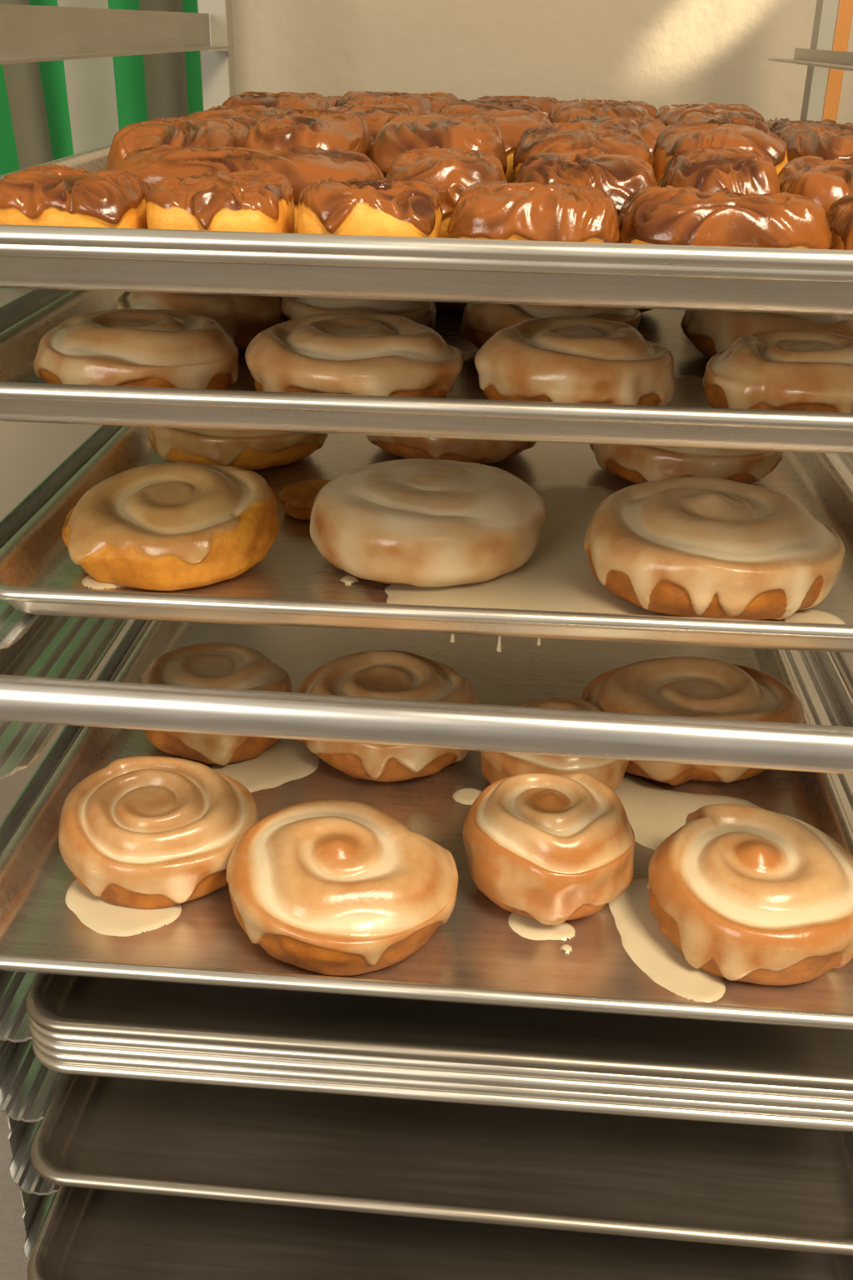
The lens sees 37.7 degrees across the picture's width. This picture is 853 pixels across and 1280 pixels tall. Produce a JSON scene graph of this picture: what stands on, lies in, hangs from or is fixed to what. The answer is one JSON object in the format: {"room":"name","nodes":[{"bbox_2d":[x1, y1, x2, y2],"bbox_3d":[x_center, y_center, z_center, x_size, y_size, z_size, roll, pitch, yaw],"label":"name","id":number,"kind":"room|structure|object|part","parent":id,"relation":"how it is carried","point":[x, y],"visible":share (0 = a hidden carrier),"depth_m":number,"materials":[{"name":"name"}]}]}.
{"room":"food shop","nodes":[
{"label":"food shop","id":0,"kind":"room"},
{"bbox_2d":[0,0,852,824],"bbox_3d":[0.094,-0.574,1.286,4.000,2.800,0.100,3,26,3],"label":"wall","id":1,"kind":"structure","parent":0,"point":[658,53],"depth_m":1.23,"materials":[{"name":"paint"}]},
{"bbox_2d":[0,0,203,288],"bbox_3d":[-0.744,-0.874,1.068,1.108,1.100,0.052,3,26,3],"label":"striped curtain","id":2,"kind":"object","parent":1,"relation":"hanging from","point":[50,110],"visible":0.3,"depth_m":1.20,"materials":[{"name":"fabric"}]},
{"bbox_3d":[-0.062,1.543,0.202,4.000,0.050,4.000,3,26,3],"label":"floor","id":3,"kind":"structure","parent":0,"visible":0},
{"bbox_2d":[0,0,852,1279],"bbox_3d":[0.035,0.061,0.954,0.588,1.950,0.678,3,26,3],"label":"rack","id":4,"kind":"object","parent":3,"relation":"on","point":[47,662],"visible":0.32,"depth_m":0.68,"materials":[{"name":"metal"}]},
{"bbox_3d":[-0.261,0.151,0.702,0.027,1.900,0.028,3,26,3],"label":"post","id":5,"kind":"part","parent":4,"relation":"part of","materials":[{"name":"metal"}]},
{"bbox_3d":[-0.185,-0.114,1.244,0.024,1.900,0.025,3,26,3],"label":"post","id":6,"kind":"part","parent":4,"relation":"part of","materials":[{"name":"metal"}]},
{"bbox_2d":[0,620,852,1030],"bbox_3d":[0.023,0.029,0.885,0.470,0.021,0.660,3,26,4],"label":"sheet pan","id":7,"kind":"object","parent":4,"relation":"on","point":[617,958],"visible":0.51,"depth_m":0.67,"materials":[{"name":"metal"}]},
{"bbox_2d":[58,755,258,909],"bbox_3d":[-0.148,0.103,0.688,0.109,0.053,0.095,3,26,3],"label":"cinnamon roll","id":8,"kind":"object","parent":7,"relation":"on","point":[137,832],"visible":0.92,"depth_m":0.66,"materials":[{"name":"beige food"}]},
{"bbox_2d":[140,642,292,765],"bbox_3d":[-0.139,0.040,0.814,0.103,0.057,0.101,3,26,3],"label":"cinnamon roll","id":9,"kind":"object","parent":7,"relation":"on","point":[218,665],"visible":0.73,"depth_m":0.79,"materials":[{"name":"beige food"}]},
{"bbox_2d":[226,799,458,975],"bbox_3d":[-0.043,0.126,0.645,0.119,0.055,0.099,3,26,3],"label":"cinnamon roll","id":10,"kind":"object","parent":7,"relation":"on","point":[328,887],"visible":1,"depth_m":0.62,"materials":[{"name":"beige food"}]},
{"bbox_2d":[297,650,479,781],"bbox_3d":[-0.025,0.048,0.806,0.118,0.054,0.118,3,26,3],"label":"cinnamon roll","id":11,"kind":"object","parent":7,"relation":"on","point":[395,674],"visible":0.66,"depth_m":0.79,"materials":[{"name":"beige food"}]},
{"bbox_2d":[462,772,634,924],"bbox_3d":[0.066,0.110,0.673,0.094,0.061,0.090,3,26,3],"label":"cinnamon roll","id":12,"kind":"object","parent":7,"relation":"on","point":[547,848],"visible":1,"depth_m":0.65,"materials":[{"name":"beige food"}]},
{"bbox_2d":[480,697,629,791],"bbox_3d":[0.080,0.070,0.777,0.094,0.044,0.094,3,26,3],"label":"cinnamon roll","id":13,"kind":"object","parent":7,"relation":"on","point":[495,766],"visible":0.29,"depth_m":0.75,"materials":[{"name":"beige food"}]},
{"bbox_2d":[581,656,804,785],"bbox_3d":[0.172,0.050,0.811,0.143,0.053,0.127,3,26,3],"label":"cinnamon roll","id":14,"kind":"object","parent":7,"relation":"on","point":[694,687],"visible":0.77,"depth_m":0.79,"materials":[{"name":"beige food"}]},
{"bbox_2d":[647,804,852,985],"bbox_3d":[0.172,0.127,0.651,0.112,0.055,0.114,3,26,3],"label":"cinnamon roll","id":15,"kind":"object","parent":7,"relation":"on","point":[745,893],"visible":1,"depth_m":0.62,"materials":[{"name":"beige food"}]},
{"bbox_2d":[0,425,852,652],"bbox_3d":[0.033,-0.138,0.883,0.466,0.046,0.660,3,26,3],"label":"sheet pan","id":16,"kind":"object","parent":4,"relation":"on","point":[556,594],"visible":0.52,"depth_m":0.65,"materials":[{"name":"metal"}]},
{"bbox_2d":[62,461,279,590],"bbox_3d":[-0.136,-0.064,0.667,0.112,0.046,0.098,3,26,3],"label":"cinnamon roll","id":17,"kind":"object","parent":16,"relation":"on","point":[176,525],"visible":1,"depth_m":0.64,"materials":[{"name":"beige food"}]},
{"bbox_2d":[146,426,328,469],"bbox_3d":[-0.125,-0.145,0.838,0.123,0.042,0.122,3,26,3],"label":"cinnamon roll","id":18,"kind":"object","parent":16,"relation":"on","point":[247,450],"visible":0.28,"depth_m":0.79,"materials":[{"name":"beige food"}]},
{"bbox_2d":[278,479,330,519],"bbox_3d":[-0.066,-0.084,0.745,0.045,0.016,0.044,3,26,3],"label":"cinnamon roll","id":19,"kind":"object","parent":16,"relation":"on","point":[298,498],"visible":0.57,"depth_m":0.73,"materials":[{"name":"brown food"}]},
{"bbox_2d":[310,458,547,587],"bbox_3d":[0.001,-0.066,0.675,0.127,0.047,0.117,4,26,6],"label":"cinnamon roll","id":20,"kind":"object","parent":16,"relation":"on","point":[422,522],"visible":1,"depth_m":0.64,"materials":[{"name":"beige food"}]},
{"bbox_2d":[366,435,536,464],"bbox_3d":[0.018,-0.150,0.854,0.123,0.042,0.122,3,26,3],"label":"cinnamon roll","id":21,"kind":"object","parent":16,"relation":"on","point":[477,451],"visible":0.14,"depth_m":0.81,"materials":[{"name":"beige food"}]},
{"bbox_2d":[590,444,783,484],"bbox_3d":[0.169,-0.131,0.821,0.126,0.042,0.125,3,26,3],"label":"cinnamon roll","id":22,"kind":"object","parent":16,"relation":"on","point":[637,464],"visible":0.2,"depth_m":0.77,"materials":[{"name":"beige food"}]},
{"bbox_2d":[584,476,845,619],"bbox_3d":[0.147,-0.050,0.643,0.130,0.053,0.118,3,26,3],"label":"cinnamon roll","id":23,"kind":"object","parent":16,"relation":"on","point":[689,547],"visible":1,"depth_m":0.61,"materials":[{"name":"beige food"}]},
{"bbox_2d":[0,290,852,454],"bbox_3d":[0.040,-0.229,0.791,0.452,0.021,0.660,3,26,3],"label":"sheet pan","id":24,"kind":"object","parent":4,"relation":"on","point":[688,420],"visible":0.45,"depth_m":0.51,"materials":[{"name":"metal"}]},
{"bbox_2d":[33,309,239,389],"bbox_3d":[-0.128,-0.126,0.557,0.089,0.035,0.088,3,26,3],"label":"cinnamon roll","id":25,"kind":"object","parent":24,"relation":"on","point":[126,347],"visible":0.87,"depth_m":0.53,"materials":[{"name":"beige food"}]},
{"bbox_2d":[116,291,282,350],"bbox_3d":[-0.117,-0.172,0.651,0.087,0.034,0.087,3,26,3],"label":"cinnamon roll","id":26,"kind":"object","parent":24,"relation":"on","point":[242,317],"visible":0.23,"depth_m":0.62,"materials":[{"name":"beige food"}]},
{"bbox_2d":[245,312,464,398],"bbox_3d":[-0.032,-0.121,0.551,0.096,0.035,0.094,3,26,3],"label":"cinnamon roll","id":27,"kind":"object","parent":24,"relation":"on","point":[333,352],"visible":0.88,"depth_m":0.52,"materials":[{"name":"beige food"}]},
{"bbox_2d":[280,296,436,329],"bbox_3d":[-0.036,-0.173,0.658,0.082,0.034,0.082,3,26,3],"label":"cinnamon roll","id":28,"kind":"object","parent":24,"relation":"on","point":[292,307],"visible":0.16,"depth_m":0.63,"materials":[{"name":"beige food"}]},
{"bbox_2d":[434,301,467,314],"bbox_3d":[-0.001,-0.218,0.751,0.088,0.034,0.088,3,26,3],"label":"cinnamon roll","id":29,"kind":"object","parent":24,"relation":"on","point":[441,307],"visible":0.02,"depth_m":0.72,"materials":[{"name":"brown food"}]},
{"bbox_2d":[460,302,640,349],"bbox_3d":[0.064,-0.165,0.646,0.093,0.033,0.092,3,26,3],"label":"cinnamon roll","id":30,"kind":"object","parent":24,"relation":"on","point":[481,322],"visible":0.21,"depth_m":0.62,"materials":[{"name":"beige food"}]},
{"bbox_2d":[475,316,675,405],"bbox_3d":[0.064,-0.118,0.547,0.090,0.037,0.092,3,26,3],"label":"cinnamon roll","id":31,"kind":"object","parent":24,"relation":"on","point":[556,359],"visible":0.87,"depth_m":0.52,"materials":[{"name":"beige food"}]},
{"bbox_2d":[637,308,652,313],"bbox_3d":[0.100,-0.213,0.746,0.093,0.034,0.088,3,26,3],"label":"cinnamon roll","id":32,"kind":"object","parent":24,"relation":"on","point":[642,310],"visible":0.02,"depth_m":0.73,"materials":[{"name":"brown food"}]},
{"bbox_2d":[680,310,852,358],"bbox_3d":[0.180,-0.160,0.641,0.094,0.034,0.095,3,26,3],"label":"cinnamon roll","id":33,"kind":"object","parent":24,"relation":"on","point":[712,332],"visible":0.19,"depth_m":0.61,"materials":[{"name":"beige food"}]},
{"bbox_2d":[702,330,852,413],"bbox_3d":[0.163,-0.114,0.544,0.084,0.035,0.084,5,26,7],"label":"cinnamon roll","id":34,"kind":"object","parent":24,"relation":"on","point":[782,370],"visible":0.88,"depth_m":0.52,"materials":[{"name":"beige food"}]},
{"bbox_2d":[0,244,852,314],"bbox_3d":[0.039,-0.268,0.728,0.452,0.021,0.660,3,26,3],"label":"sheet pan","id":35,"kind":"object","parent":4,"relation":"on","point":[246,273],"visible":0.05,"depth_m":0.44,"materials":[{"name":"metal"}]},
{"bbox_2d":[0,144,852,270],"bbox_3d":[0.039,-0.271,0.725,0.452,0.021,0.660,3,26,3],"label":"sheet pan","id":36,"kind":"object","parent":35,"relation":"on","point":[96,159],"visible":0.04,"depth_m":0.43,"materials":[{"name":"metal"}]},
{"bbox_2d":[0,164,153,229],"bbox_3d":[-0.137,-0.167,0.490,0.061,0.033,0.064,3,26,3],"label":"donut","id":37,"kind":"object","parent":36,"relation":"on","point":[44,195],"visible":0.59,"depth_m":0.46,"materials":[{"name":"brown food"}]},
{"bbox_2d":[107,115,251,169],"bbox_3d":[-0.123,-0.248,0.647,0.068,0.041,0.126,3,26,3],"label":"donut","id":38,"kind":"object","parent":36,"relation":"on","point":[188,131],"visible":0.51,"depth_m":0.60,"materials":[{"name":"brown food"}]},
{"bbox_2d":[145,170,294,233],"bbox_3d":[-0.079,-0.164,0.486,0.054,0.033,0.066,3,26,3],"label":"donut","id":39,"kind":"object","parent":36,"relation":"on","point":[256,201],"visible":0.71,"depth_m":0.46,"materials":[{"name":"brown food"}]},
{"bbox_2d":[189,105,295,126],"bbox_3d":[-0.106,-0.303,0.760,0.080,0.041,0.123,3,26,3],"label":"donut","id":40,"kind":"object","parent":36,"relation":"on","point":[252,114],"visible":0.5,"depth_m":0.73,"materials":[{"name":"brown food"}]},
{"bbox_2d":[110,144,384,233],"bbox_3d":[-0.079,-0.198,0.551,0.123,0.037,0.074,3,26,3],"label":"donut","id":41,"kind":"object","parent":36,"relation":"on","point":[303,167],"visible":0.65,"depth_m":0.52,"materials":[{"name":"brown food"}]},
{"bbox_2d":[221,90,331,109],"bbox_3d":[-0.104,-0.358,0.869,0.075,0.043,0.123,3,26,3],"label":"donut","id":42,"kind":"object","parent":36,"relation":"on","point":[307,101],"visible":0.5,"depth_m":0.83,"materials":[{"name":"brown food"}]},
{"bbox_2d":[243,109,374,157],"bbox_3d":[-0.058,-0.246,0.642,0.064,0.045,0.125,3,26,3],"label":"donut","id":43,"kind":"object","parent":36,"relation":"on","point":[328,129],"visible":0.48,"depth_m":0.60,"materials":[{"name":"brown food"}]},
{"bbox_2d":[325,95,342,106],"bbox_3d":[-0.091,-0.401,0.966,0.079,0.036,0.095,3,26,3],"label":"donut","id":44,"kind":"object","parent":36,"relation":"on","point":[332,99],"visible":0.02,"depth_m":0.95,"materials":[{"name":"brown food"}]},
{"bbox_2d":[297,177,443,237],"bbox_3d":[-0.021,-0.161,0.483,0.055,0.033,0.064,2,26,1],"label":"donut","id":45,"kind":"object","parent":36,"relation":"on","point":[394,207],"visible":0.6,"depth_m":0.46,"materials":[{"name":"brown food"}]},
{"bbox_2d":[325,102,430,140],"bbox_3d":[-0.030,-0.300,0.754,0.073,0.043,0.122,3,26,3],"label":"donut","id":46,"kind":"object","parent":36,"relation":"on","point":[376,116],"visible":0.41,"depth_m":0.72,"materials":[{"name":"brown food"}]},
{"bbox_2d":[334,90,433,112],"bbox_3d":[-0.031,-0.354,0.864,0.070,0.044,0.121,3,26,3],"label":"donut","id":47,"kind":"object","parent":36,"relation":"on","point":[367,97],"visible":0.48,"depth_m":0.83,"materials":[{"name":"brown food"}]},
{"bbox_2d":[375,91,458,113],"bbox_3d":[-0.011,-0.398,0.957,0.084,0.040,0.093,3,26,3],"label":"donut","id":48,"kind":"object","parent":36,"relation":"on","point":[437,100],"visible":0.18,"depth_m":0.93,"materials":[{"name":"brown food"}]},
{"bbox_2d":[369,110,507,177],"bbox_3d":[0.007,-0.246,0.642,0.072,0.045,0.126,3,26,3],"label":"donut","id":49,"kind":"object","parent":36,"relation":"on","point":[400,133],"visible":0.52,"depth_m":0.59,"materials":[{"name":"brown food"}]},
{"bbox_2d":[385,145,507,238],"bbox_3d":[0.008,-0.195,0.548,0.056,0.038,0.081,3,26,3],"label":"donut","id":50,"kind":"object","parent":36,"relation":"on","point":[452,170],"visible":0.46,"depth_m":0.52,"materials":[{"name":"brown food"}]},
{"bbox_2d":[439,97,541,114],"bbox_3d":[0.043,-0.349,0.860,0.078,0.041,0.123,3,26,3],"label":"donut","id":51,"kind":"object","parent":36,"relation":"on","point":[476,106],"visible":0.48,"depth_m":0.82,"materials":[{"name":"brown food"}]},
{"bbox_2d":[454,109,552,183],"bbox_3d":[0.043,-0.295,0.750,0.075,0.040,0.122,3,26,3],"label":"donut","id":52,"kind":"object","parent":36,"relation":"on","point":[512,123],"visible":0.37,"depth_m":0.70,"materials":[{"name":"brown food"}]},
{"bbox_2d":[477,95,559,116],"bbox_3d":[0.068,-0.394,0.954,0.081,0.040,0.096,3,26,3],"label":"donut","id":53,"kind":"object","parent":36,"relation":"on","point":[545,105],"visible":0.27,"depth_m":0.93,"materials":[{"name":"brown food"}]},
{"bbox_2d":[447,180,621,243],"bbox_3d":[0.042,-0.158,0.480,0.067,0.033,0.064,4,26,5],"label":"donut","id":54,"kind":"object","parent":36,"relation":"on","point":[532,211],"visible":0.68,"depth_m":0.45,"materials":[{"name":"brown food"}]},
{"bbox_2d":[512,121,653,174],"bbox_3d":[0.079,-0.241,0.640,0.073,0.042,0.126,3,26,3],"label":"donut","id":55,"kind":"object","parent":36,"relation":"on","point":[561,136],"visible":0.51,"depth_m":0.60,"materials":[{"name":"brown food"}]},
{"bbox_2d":[513,146,658,243],"bbox_3d":[0.068,-0.191,0.541,0.065,0.039,0.081,3,26,3],"label":"donut","id":56,"kind":"object","parent":36,"relation":"on","point":[618,176],"visible":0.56,"depth_m":0.51,"materials":[{"name":"brown food"}]},
{"bbox_2d":[547,98,649,123],"bbox_3d":[0.117,-0.347,0.857,0.073,0.042,0.124,3,26,3],"label":"donut","id":57,"kind":"object","parent":36,"relation":"on","point":[562,111],"visible":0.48,"depth_m":0.82,"materials":[{"name":"brown food"}]},
{"bbox_2d":[568,113,666,170],"bbox_3d":[0.113,-0.291,0.746,0.068,0.040,0.126,3,26,3],"label":"donut","id":58,"kind":"object","parent":36,"relation":"on","point":[647,127],"visible":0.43,"depth_m":0.72,"materials":[{"name":"brown food"}]},
{"bbox_2d":[580,98,657,117],"bbox_3d":[0.142,-0.390,0.951,0.075,0.038,0.099,3,26,3],"label":"donut","id":59,"kind":"object","parent":36,"relation":"on","point":[652,110],"visible":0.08,"depth_m":0.92,"materials":[{"name":"brown food"}]},
{"bbox_2d":[654,104,764,126],"bbox_3d":[0.192,-0.340,0.848,0.072,0.042,0.115,3,26,3],"label":"donut","id":60,"kind":"object","parent":36,"relation":"on","point":[667,114],"visible":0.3,"depth_m":0.83,"materials":[{"name":"brown food"}]},
{"bbox_2d":[670,102,752,109],"bbox_3d":[0.214,-0.389,0.952,0.075,0.038,0.096,3,26,3],"label":"donut","id":61,"kind":"object","parent":36,"relation":"on","point":[696,105],"visible":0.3,"depth_m":0.94,"materials":[{"name":"brown food"}]},
{"bbox_2d":[657,145,780,194],"bbox_3d":[0.126,-0.192,0.543,0.052,0.041,0.082,3,26,3],"label":"donut","id":62,"kind":"object","parent":36,"relation":"on","point":[712,169],"visible":0.54,"depth_m":0.51,"materials":[{"name":"brown food"}]},
{"bbox_2d":[653,122,788,182],"bbox_3d":[0.146,-0.237,0.632,0.061,0.045,0.117,3,26,3],"label":"donut","id":63,"kind":"object","parent":36,"relation":"on","point":[673,138],"visible":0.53,"depth_m":0.59,"materials":[{"name":"brown food"}]},
{"bbox_2d":[673,109,769,133],"bbox_3d":[0.173,-0.291,0.745,0.056,0.044,0.129,3,26,3],"label":"donut","id":64,"kind":"object","parent":36,"relation":"on","point":[692,117],"visible":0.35,"depth_m":0.71,"materials":[{"name":"brown food"}]},
{"bbox_2d":[618,185,833,249],"bbox_3d":[0.113,-0.155,0.476,0.080,0.033,0.065,3,26,3],"label":"donut","id":65,"kind":"object","parent":36,"relation":"on","point":[669,215],"visible":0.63,"depth_m":0.45,"materials":[{"name":"brown food"}]},
{"bbox_2d":[766,117,840,137],"bbox_3d":[0.224,-0.287,0.741,0.051,0.041,0.128,3,26,3],"label":"donut","id":66,"kind":"object","parent":36,"relation":"on","point":[776,126],"visible":0.1,"depth_m":0.74,"materials":[{"name":"brown food"}]},
{"bbox_2d":[778,155,852,213],"bbox_3d":[0.177,-0.187,0.540,0.054,0.037,0.077,3,26,3],"label":"donut","id":67,"kind":"object","parent":36,"relation":"on","point":[817,179],"visible":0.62,"depth_m":0.51,"materials":[{"name":"brown food"}]},
{"bbox_2d":[779,120,852,162],"bbox_3d":[0.208,-0.236,0.632,0.059,0.045,0.126,3,26,3],"label":"donut","id":68,"kind":"object","parent":36,"relation":"on","point":[831,142],"visible":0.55,"depth_m":0.60,"materials":[{"name":"brown food"}]},
{"bbox_2d":[825,194,852,249],"bbox_3d":[0.183,-0.151,0.472,0.062,0.033,0.069,3,26,3],"label":"donut","id":69,"kind":"object","parent":36,"relation":"on","point":[840,214],"visible":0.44,"depth_m":0.47,"materials":[{"name":"brown food"}]},
{"bbox_2d":[27,1185,852,1279],"bbox_3d":[0.038,0.217,0.931,0.452,0.021,0.660,3,26,4],"label":"sheet pan","id":70,"kind":"object","parent":4,"relation":"on","point":[86,1233],"visible":0.16,"depth_m":0.70,"materials":[{"name":"silver metal"}]},
{"bbox_2d":[30,1073,852,1255],"bbox_3d":[0.041,0.153,0.928,0.452,0.021,0.660,3,26,4],"label":"sheet pan","id":71,"kind":"object","parent":4,"relation":"on","point":[736,1184],"visible":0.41,"depth_m":0.68,"materials":[{"name":"silver metal"}]},
{"bbox_2d":[32,1042,852,1132],"bbox_3d":[0.042,0.092,0.922,0.452,0.021,0.660,3,26,4],"label":"sheet pan","id":72,"kind":"object","parent":4,"relation":"on","point":[62,1067],"visible":0.15,"depth_m":0.62,"materials":[{"name":"metal"}]},
{"bbox_2d":[31,1035,852,1120],"bbox_3d":[0.042,0.085,0.920,0.452,0.021,0.660,3,26,4],"label":"sheet pan","id":73,"kind":"object","parent":72,"relation":"on","point":[61,1057],"visible":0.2,"depth_m":0.62,"materials":[{"name":"metal"}]},
{"bbox_2d":[29,1021,852,1111],"bbox_3d":[0.042,0.080,0.916,0.452,0.021,0.660,3,26,4],"label":"sheet pan","id":74,"kind":"object","parent":73,"relation":"on","point":[59,1047],"visible":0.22,"depth_m":0.62,"materials":[{"name":"metal"}]},
{"bbox_2d":[28,1015,852,1099],"bbox_3d":[0.042,0.073,0.914,0.452,0.021,0.660,3,26,4],"label":"sheet pan","id":75,"kind":"object","parent":74,"relation":"on","point":[59,1037],"visible":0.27,"depth_m":0.62,"materials":[{"name":"metal"}]},
{"bbox_2d":[25,973,852,1090],"bbox_3d":[0.043,0.067,0.910,0.452,0.021,0.660,3,26,4],"label":"sheet pan","id":76,"kind":"object","parent":75,"relation":"on","point":[66,1004],"visible":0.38,"depth_m":0.65,"materials":[{"name":"silver metal"}]},
{"bbox_3d":[0.315,-0.090,1.218,0.013,1.900,0.025,3,26,3],"label":"post","id":77,"kind":"part","parent":4,"relation":"part of","materials":[{"name":"metal"}]},
{"bbox_3d":[0.328,-0.089,1.218,0.012,1.900,0.025,3,26,3],"label":"post","id":78,"kind":"part","parent":4,"relation":"part of","materials":[{"name":"orange metal"}]}
]}

